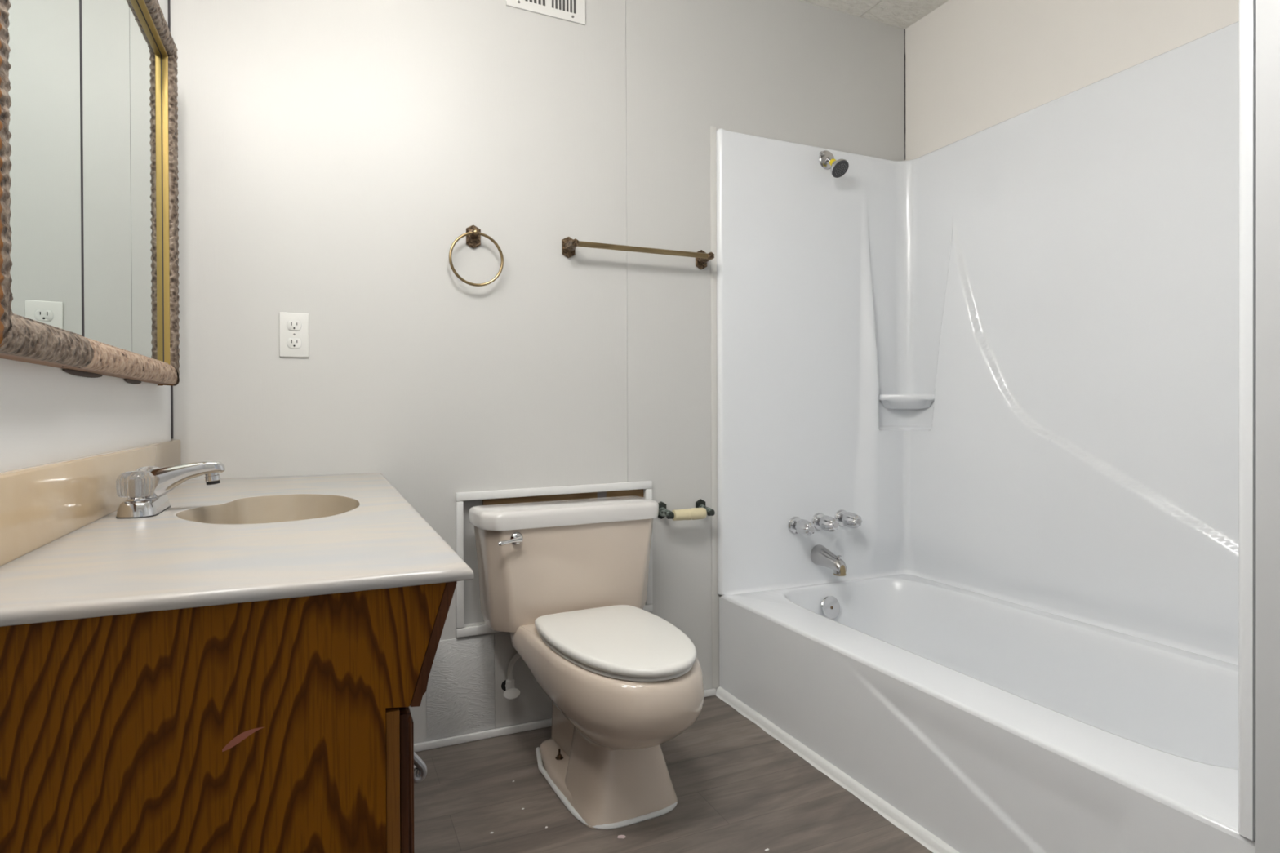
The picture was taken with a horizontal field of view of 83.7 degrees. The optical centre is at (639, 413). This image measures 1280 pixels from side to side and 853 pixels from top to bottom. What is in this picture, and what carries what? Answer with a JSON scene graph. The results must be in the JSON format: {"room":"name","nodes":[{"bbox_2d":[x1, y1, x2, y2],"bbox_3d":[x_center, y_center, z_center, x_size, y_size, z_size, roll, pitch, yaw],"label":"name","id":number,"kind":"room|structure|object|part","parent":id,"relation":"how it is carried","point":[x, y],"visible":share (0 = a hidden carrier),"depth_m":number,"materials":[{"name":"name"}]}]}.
{"room":"bathroom","nodes":[
{"label":"bathroom","id":0,"kind":"room"},
{"bbox_2d":[0,0,171,472],"bbox_3d":[-0.584,-0.247,0.347,0.100,2.396,3.050,0,0,-24],"label":"wall","id":1,"kind":"structure","parent":0,"point":[48,415],"depth_m":1.05,"materials":[{"name":"white paint"}]},
{"bbox_2d":[0,0,179,386],"bbox_3d":[-0.869,-0.450,1.169,0.048,0.784,1.009,0,0,-24],"label":"wall mirror","id":2,"kind":"object","parent":1,"relation":"attached to","point":[89,222],"visible":1,"depth_m":1.08,"materials":[{"name":"brown mirror"}]},
{"bbox_3d":[-0.675,-0.450,0.732,0.047,0.780,0.046,0,0,-24],"label":"frame rail","id":3,"kind":"part","parent":2,"relation":"part of","materials":[{"name":"brown"}]},
{"bbox_3d":[-0.755,-0.451,0.898,0.004,0.692,0.330,0,0,-24],"label":"mirror pane","id":4,"kind":"part","parent":2,"relation":"part of","materials":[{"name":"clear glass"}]},
{"bbox_3d":[-0.727,-0.087,0.854,0.048,0.046,0.316,0,0,-24],"label":"frame rail","id":5,"kind":"part","parent":2,"relation":"part of","materials":[{"name":"brown wood"}]},
{"bbox_3d":[-0.883,-0.452,1.185,0.004,0.692,0.293,0,0,-24],"label":"mirror pane","id":6,"kind":"part","parent":2,"relation":"part of","materials":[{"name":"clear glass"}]},
{"bbox_3d":[-0.935,-0.089,1.317,0.044,0.046,0.687,0,0,-24],"label":"frame rail","id":7,"kind":"part","parent":2,"relation":"part of","materials":[{"name":"brown wood"}]},
{"bbox_3d":[-1.002,-0.453,1.453,0.004,0.692,0.290,0,0,-24],"label":"mirror pane","id":8,"kind":"part","parent":2,"relation":"part of","materials":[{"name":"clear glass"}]},
{"bbox_3d":[-0.871,-0.815,1.167,0.047,0.046,1.009,0,0,-24],"label":"frame rail","id":9,"kind":"part","parent":2,"relation":"part of","materials":[{"name":"brown"}]},
{"bbox_3d":[-1.063,-0.453,1.606,0.047,0.780,0.046,0,0,-24],"label":"frame rail","id":10,"kind":"part","parent":2,"relation":"part of","materials":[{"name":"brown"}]},
{"bbox_2d":[0,440,180,566],"bbox_3d":[-0.881,0.116,1.171,0.020,0.101,1.303,0,0,-24],"label":"backsplash","id":11,"kind":"structure","parent":1,"relation":"attached to","point":[42,504],"depth_m":0.96,"materials":[{"name":"beige stone"}]},
{"bbox_2d":[170,0,905,743],"bbox_3d":[-0.092,-0.259,2.287,2.574,2.396,0.104,0,0,-24],"label":"wall","id":12,"kind":"structure","parent":0,"point":[334,156],"depth_m":2.07,"materials":[{"name":"white paint"}]},
{"bbox_2d":[168,0,173,438],"bbox_3d":[-1.156,-0.694,1.758,0.004,1.511,0.003,0,0,-24],"label":"gap","id":13,"kind":"structure","parent":12,"relation":"attached to","point":[169,1],"depth_m":1.76,"materials":[{"name":"grey"}]},
{"bbox_2d":[279,311,309,357],"bbox_3d":[-0.904,-0.206,1.869,0.070,0.116,0.008,0,0,-24],"label":"wall outlet","id":14,"kind":"object","parent":12,"relation":"attached to","point":[294,327],"visible":1,"depth_m":1.87,"materials":[{"name":"white plastic"}]},
{"bbox_2d":[286,337,302,348],"bbox_3d":[-0.903,-0.185,1.867,0.036,0.026,0.001,0,0,-24],"label":"receptacle","id":15,"kind":"object","parent":14,"relation":"attached to","point":[291,343],"depth_m":1.87,"materials":[{"name":"white plastic"}]},
{"bbox_2d":[286,320,302,330],"bbox_3d":[-0.903,-0.231,1.867,0.036,0.026,0.001,0,0,-24],"label":"receptacle","id":16,"kind":"object","parent":14,"relation":"attached to","point":[291,325],"depth_m":1.87,"materials":[{"name":"white plastic"}]},
{"bbox_2d":[455,501,463,628],"bbox_3d":[-0.515,0.431,2.042,0.022,0.362,0.012,0,0,-24],"label":"trim","id":17,"kind":"structure","parent":12,"relation":"attached to","point":[460,504],"depth_m":2.04,"materials":[{"name":"white paint"}]},
{"bbox_2d":[448,225,503,286],"bbox_3d":[-0.468,-0.453,2.040,0.155,0.181,0.047,0,0,-24],"label":"towel ring","id":18,"kind":"object","parent":12,"relation":"attached to","point":[473,233],"visible":1,"depth_m":2.04,"materials":[{"name":"gold metal"}]},
{"bbox_3d":[-0.479,-0.510,2.056,0.041,0.067,0.009,0,0,-24],"label":"mounting plate","id":19,"kind":"part","parent":18,"relation":"part of","materials":[{"name":"gold metal"}]},
{"bbox_3d":[-0.470,-0.514,2.036,0.022,0.025,0.037,0,0,-24],"label":"post","id":20,"kind":"part","parent":18,"relation":"part of","materials":[{"name":"gold metal"}]},
{"bbox_2d":[501,653,520,699],"bbox_3d":[-0.363,0.709,2.078,0.089,0.231,0.059,0,0,1],"label":"water supply valve","id":21,"kind":"object","parent":12,"relation":"attached to","point":[511,692],"visible":0.59,"depth_m":2.07,"materials":[{"name":"white"}]},
{"bbox_3d":[-0.371,0.810,2.066,0.051,0.030,0.025,0,0,-24],"label":"valve handle","id":22,"kind":"part","parent":21,"relation":"part of","materials":[{"name":"white plastic"}]},
{"bbox_2d":[506,0,585,25],"bbox_3d":[-0.280,-1.279,2.142,0.244,0.171,0.008,0,0,-24],"label":"air vent","id":23,"kind":"object","parent":12,"relation":"in","point":[572,11],"visible":1,"depth_m":2.16,"materials":[{"name":"white plastic"}]},
{"bbox_2d":[455,480,652,501],"bbox_3d":[-0.244,0.232,2.162,0.616,0.031,0.012,0,0,-24],"label":"trim","id":24,"kind":"structure","parent":12,"relation":"attached to","point":[513,493],"depth_m":2.15,"materials":[{"name":"white paint"}]},
{"bbox_2d":[455,604,653,637],"bbox_3d":[-0.243,0.624,2.164,0.617,0.026,0.012,0,0,-24],"label":"trim","id":25,"kind":"structure","parent":12,"relation":"attached to","point":[479,629],"depth_m":2.06,"materials":[{"name":"white paint"}]},
{"bbox_2d":[413,688,715,752],"bbox_3d":[-0.227,0.930,2.171,1.046,0.022,0.012,0,0,-24],"label":"baseboard","id":26,"kind":"structure","parent":12,"relation":"attached to","point":[453,740],"depth_m":2.07,"materials":[{"name":"white paint"}]},
{"bbox_2d":[561,236,714,269],"bbox_3d":[0.006,-0.508,2.237,0.500,0.065,0.072,0,0,-24],"label":"towel bar","id":27,"kind":"object","parent":12,"relation":"attached to","point":[569,245],"visible":1,"depth_m":2.19,"materials":[{"name":"gold metal"}]},
{"bbox_3d":[-0.217,-0.506,2.172,0.041,0.065,0.009,0,0,-24],"label":"mounting plate","id":28,"kind":"part","parent":27,"relation":"part of","materials":[{"name":"gold metal"}]},
{"bbox_3d":[-0.202,-0.506,2.140,0.031,0.036,0.065,0,0,-24],"label":"post","id":29,"kind":"part","parent":27,"relation":"part of","materials":[{"name":"gold metal"}]},
{"bbox_3d":[0.203,-0.509,2.359,0.041,0.065,0.009,0,0,-24],"label":"mounting plate","id":30,"kind":"part","parent":27,"relation":"part of","materials":[{"name":"gold metal"}]},
{"bbox_3d":[0.218,-0.509,2.326,0.031,0.036,0.065,0,0,-24],"label":"post","id":31,"kind":"part","parent":27,"relation":"part of","materials":[{"name":"gold metal"}]},
{"bbox_2d":[644,488,653,604],"bbox_3d":[0.028,0.424,2.283,0.023,0.368,0.012,0,0,-24],"label":"trim","id":32,"kind":"structure","parent":12,"relation":"attached to","point":[648,492],"depth_m":2.28,"materials":[{"name":"white paint"}]},
{"bbox_2d":[657,499,715,520],"bbox_3d":[0.149,0.311,2.300,0.180,0.057,0.078,0,0,-24],"label":"toilet paper holder","id":33,"kind":"object","parent":12,"relation":"attached to","point":[700,511],"visible":1,"depth_m":2.27,"materials":[{"name":"grey metal"}]},
{"bbox_3d":[0.069,0.311,2.302,0.035,0.056,0.009,0,0,-24],"label":"mounting plate","id":34,"kind":"part","parent":33,"relation":"part of","materials":[{"name":"grey metal"}]},
{"bbox_3d":[0.082,0.315,2.272,0.028,0.032,0.059,0,0,-24],"label":"post","id":35,"kind":"part","parent":33,"relation":"part of","materials":[{"name":"metal"}]},
{"bbox_3d":[0.201,0.310,2.361,0.035,0.056,0.009,0,0,-24],"label":"mounting plate","id":36,"kind":"part","parent":33,"relation":"part of","materials":[{"name":"grey metal"}]},
{"bbox_3d":[0.214,0.314,2.331,0.028,0.032,0.059,0,0,-24],"label":"post","id":37,"kind":"part","parent":33,"relation":"part of","materials":[{"name":"metal"}]},
{"bbox_2d":[710,125,718,688],"bbox_3d":[0.247,-0.021,2.384,0.022,1.873,0.002,0,0,-24],"label":"trim","id":38,"kind":"structure","parent":12,"relation":"attached to","point":[713,129],"depth_m":2.38,"materials":[{"name":"white"}]},
{"bbox_2d":[904,28,905,158],"bbox_3d":[1.008,-1.215,2.718,0.004,0.496,0.005,0,0,-24],"label":"gap","id":39,"kind":"structure","parent":12,"relation":"attached to","point":[904,28],"depth_m":2.72,"materials":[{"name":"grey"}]},
{"bbox_2d":[413,695,933,852],"bbox_3d":[0.527,0.994,0.910,2.574,0.100,3.170,0,0,-24],"label":"floor","id":40,"kind":"structure","parent":0,"point":[738,788],"depth_m":1.71,"materials":[{"name":"grey plastic"}]},
{"bbox_2d":[0,581,457,852],"bbox_3d":[-0.674,0.563,1.269,0.472,0.768,1.289,0,0,-24],"label":"vanity cabinet","id":41,"kind":"object","parent":40,"relation":"on","point":[285,725],"visible":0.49,"depth_m":0.69,"materials":[{"name":"brown wood"}]},
{"bbox_2d":[0,440,474,626],"bbox_3d":[-0.666,0.180,1.266,0.488,0.232,1.305,0,0,-24],"label":"countertop","id":42,"kind":"structure","parent":41,"relation":"on","point":[65,553],"depth_m":0.87,"materials":[{"name":"stone"}]},
{"bbox_2d":[115,461,225,518],"bbox_3d":[-0.792,0.123,1.219,0.146,0.082,0.161,0,0,-24],"label":"sink faucet","id":43,"kind":"object","parent":42,"relation":"on","point":[146,488],"visible":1,"depth_m":1.19,"materials":[{"name":"grey metal"}]},
{"bbox_3d":[-0.814,0.113,1.153,0.052,0.042,0.052,0,0,-24],"label":"knob","id":44,"kind":"part","parent":43,"relation":"part of","materials":[{"name":"clear plastic"}]},
{"bbox_3d":[-0.814,0.137,1.153,0.028,0.012,0.028,0,0,-24],"label":"knob stem","id":45,"kind":"part","parent":43,"relation":"part of","materials":[{"name":"silver metal"}]},
{"bbox_3d":[-0.855,0.113,1.247,0.052,0.042,0.052,0,0,-24],"label":"knob","id":46,"kind":"part","parent":43,"relation":"part of","materials":[{"name":"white plastic"}]},
{"bbox_3d":[-0.787,0.114,1.221,0.137,0.064,0.044,0,0,-24],"label":"spout","id":47,"kind":"part","parent":43,"relation":"part of","materials":[{"name":"silver metal"}]},
{"bbox_2d":[175,493,359,524],"bbox_3d":[-0.646,0.231,1.260,0.283,0.132,0.404,0,0,-24],"label":"basin","id":48,"kind":"object","parent":42,"relation":"in","point":[273,508],"depth_m":1.40,"materials":[{"name":"beige ceramic"}]},
{"bbox_3d":[-0.519,0.581,1.339,0.014,0.541,1.287,0,0,-24],"label":"frame","id":49,"kind":"part","parent":41,"relation":"part of","materials":[{"name":"brown wood"}]},
{"bbox_3d":[-0.375,0.568,1.053,0.016,0.498,0.634,0,0,-24],"label":"door","id":50,"kind":"part","parent":41,"relation":"part of","materials":[{"name":"brown wood"}]},
{"bbox_3d":[-0.266,0.413,0.846,0.025,0.048,0.020,0,0,-24],"label":"handle","id":51,"kind":"part","parent":41,"relation":"part of","materials":[{"name":"silver metal"}]},
{"bbox_2d":[468,495,704,829],"bbox_3d":[-0.085,0.602,1.822,0.536,0.688,0.705,0,0,-27],"label":"toilet","id":52,"kind":"object","parent":40,"relation":"on","point":[567,580],"visible":1,"depth_m":1.79,"materials":[{"name":"beige ceramic"}]},
{"bbox_3d":[-0.338,0.331,1.870,0.074,0.034,0.033,0,0,-27],"label":"flush lever","id":53,"kind":"part","parent":52,"relation":"part of","materials":[{"name":"silver metal"}]},
{"bbox_3d":[-0.203,0.281,2.051,0.536,0.047,0.189,0,0,-27],"label":"tank lid","id":54,"kind":"part","parent":52,"relation":"part of","materials":[{"name":"white ceramic"}]},
{"bbox_3d":[-0.204,0.445,2.054,0.512,0.293,0.174,0,0,-27],"label":"tank","id":55,"kind":"part","parent":52,"relation":"part of","materials":[{"name":"beige ceramic"}]},
{"bbox_3d":[-0.049,0.562,1.738,0.310,0.009,0.486,0,0,-27],"label":"seat","id":56,"kind":"part","parent":52,"relation":"part of","materials":[{"name":"white plastic"}]},
{"bbox_3d":[-0.048,0.544,1.736,0.320,0.022,0.501,0,0,-27],"label":"seat","id":57,"kind":"part","parent":52,"relation":"part of","materials":[{"name":"white plastic"}]},
{"bbox_2d":[617,835,626,839],"bbox_3d":[-0.041,0.942,1.591,0.020,0.001,0.012,0,0,6],"label":"flake","id":58,"kind":"object","parent":40,"relation":"on","point":[622,837],"visible":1,"depth_m":1.59,"materials":[{"name":"grey"}]},
{"bbox_2d":[715,0,1255,852],"bbox_3d":[0.941,-0.005,1.868,0.826,1.885,1.507,0,0,-24],"label":"bathtub","id":59,"kind":"object","parent":40,"relation":"on","point":[1020,349],"visible":1,"depth_m":2.06,"materials":[{"name":"white plastic"}]},
{"bbox_2d":[787,509,862,576],"bbox_3d":[0.661,0.447,2.472,0.263,0.202,0.136,0,0,-24],"label":"tub faucet","id":60,"kind":"object","parent":59,"relation":"attached to","point":[820,555],"visible":1,"depth_m":2.48,"materials":[{"name":"silver metal"}]},
{"bbox_3d":[0.565,0.389,2.439,0.055,0.055,0.066,0,0,-24],"label":"knob","id":61,"kind":"part","parent":60,"relation":"part of","materials":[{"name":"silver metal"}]},
{"bbox_3d":[0.659,0.503,2.474,0.068,0.079,0.129,0,0,-24],"label":"spout","id":62,"kind":"part","parent":60,"relation":"part of","materials":[{"name":"silver metal"}]},
{"bbox_3d":[0.658,0.382,2.480,0.055,0.055,0.066,0,0,-24],"label":"knob","id":63,"kind":"part","parent":60,"relation":"part of","materials":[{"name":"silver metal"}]},
{"bbox_3d":[0.749,0.376,2.521,0.055,0.055,0.066,0,0,-24],"label":"knob","id":64,"kind":"part","parent":60,"relation":"part of","materials":[{"name":"silver metal"}]},
{"bbox_2d":[821,595,839,619],"bbox_3d":[0.662,0.673,2.481,0.080,0.079,0.022,0,0,-24],"label":"overflow plate","id":65,"kind":"object","parent":59,"relation":"attached to","point":[830,606],"visible":0.98,"depth_m":2.48,"materials":[{"name":"silver metal"}]},
{"bbox_2d":[818,150,848,177],"bbox_3d":[0.681,-0.881,2.499,0.077,0.110,0.094,0,0,-24],"label":"shower head","id":66,"kind":"object","parent":59,"relation":"attached to","point":[839,167],"visible":1,"depth_m":2.49},
{"bbox_3d":[0.673,-0.895,2.520,0.020,0.034,0.037,0,0,-24],"label":"shower arm","id":67,"kind":"part","parent":66,"relation":"part of","materials":[{"name":"silver metal"}]},
{"bbox_2d":[715,686,959,852],"bbox_3d":[0.561,0.928,1.704,0.023,0.023,1.498,0,0,-24],"label":"trim","id":68,"kind":"structure","parent":59,"relation":"attached to","point":[931,842],"depth_m":1.81,"materials":[{"name":"white plastic"}]},
{"bbox_2d":[878,394,934,409],"bbox_3d":[0.967,-0.044,2.591,0.151,0.055,0.156,0,0,-24],"label":"soap shelf","id":69,"kind":"object","parent":59,"relation":"attached to","point":[886,402],"depth_m":2.60,"materials":[{"name":"white plastic"}]},
{"bbox_2d":[720,573,1254,846],"bbox_3d":[0.947,0.748,1.868,0.816,0.290,1.498,0,0,-24],"label":"tub basin","id":70,"kind":"object","parent":59,"relation":"in","point":[988,717],"depth_m":1.75,"materials":[{"name":"white plastic"}]},
{"bbox_2d":[801,0,948,28],"bbox_3d":[0.517,-1.502,0.897,2.574,0.100,3.170,0,0,-24],"label":"ceiling","id":71,"kind":"structure","parent":0,"point":[902,14],"depth_m":2.58,"materials":[{"name":"grey paint"}]},
{"bbox_2d":[905,0,1239,160],"bbox_3d":[1.677,-0.260,1.351,0.100,2.396,3.050,0,0,-24],"label":"wall","id":72,"kind":"structure","parent":0,"point":[972,67],"depth_m":2.28,"materials":[{"name":"white paint"}]},
{"bbox_2d":[1254,0,1279,852],"bbox_3d":[1.540,-0.256,0.519,0.826,2.396,1.442,0,0,-24],"label":"wall partition","id":73,"kind":"structure","parent":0,"point":[1267,364],"depth_m":1.00,"materials":[{"name":"grey paint"}]}
]}

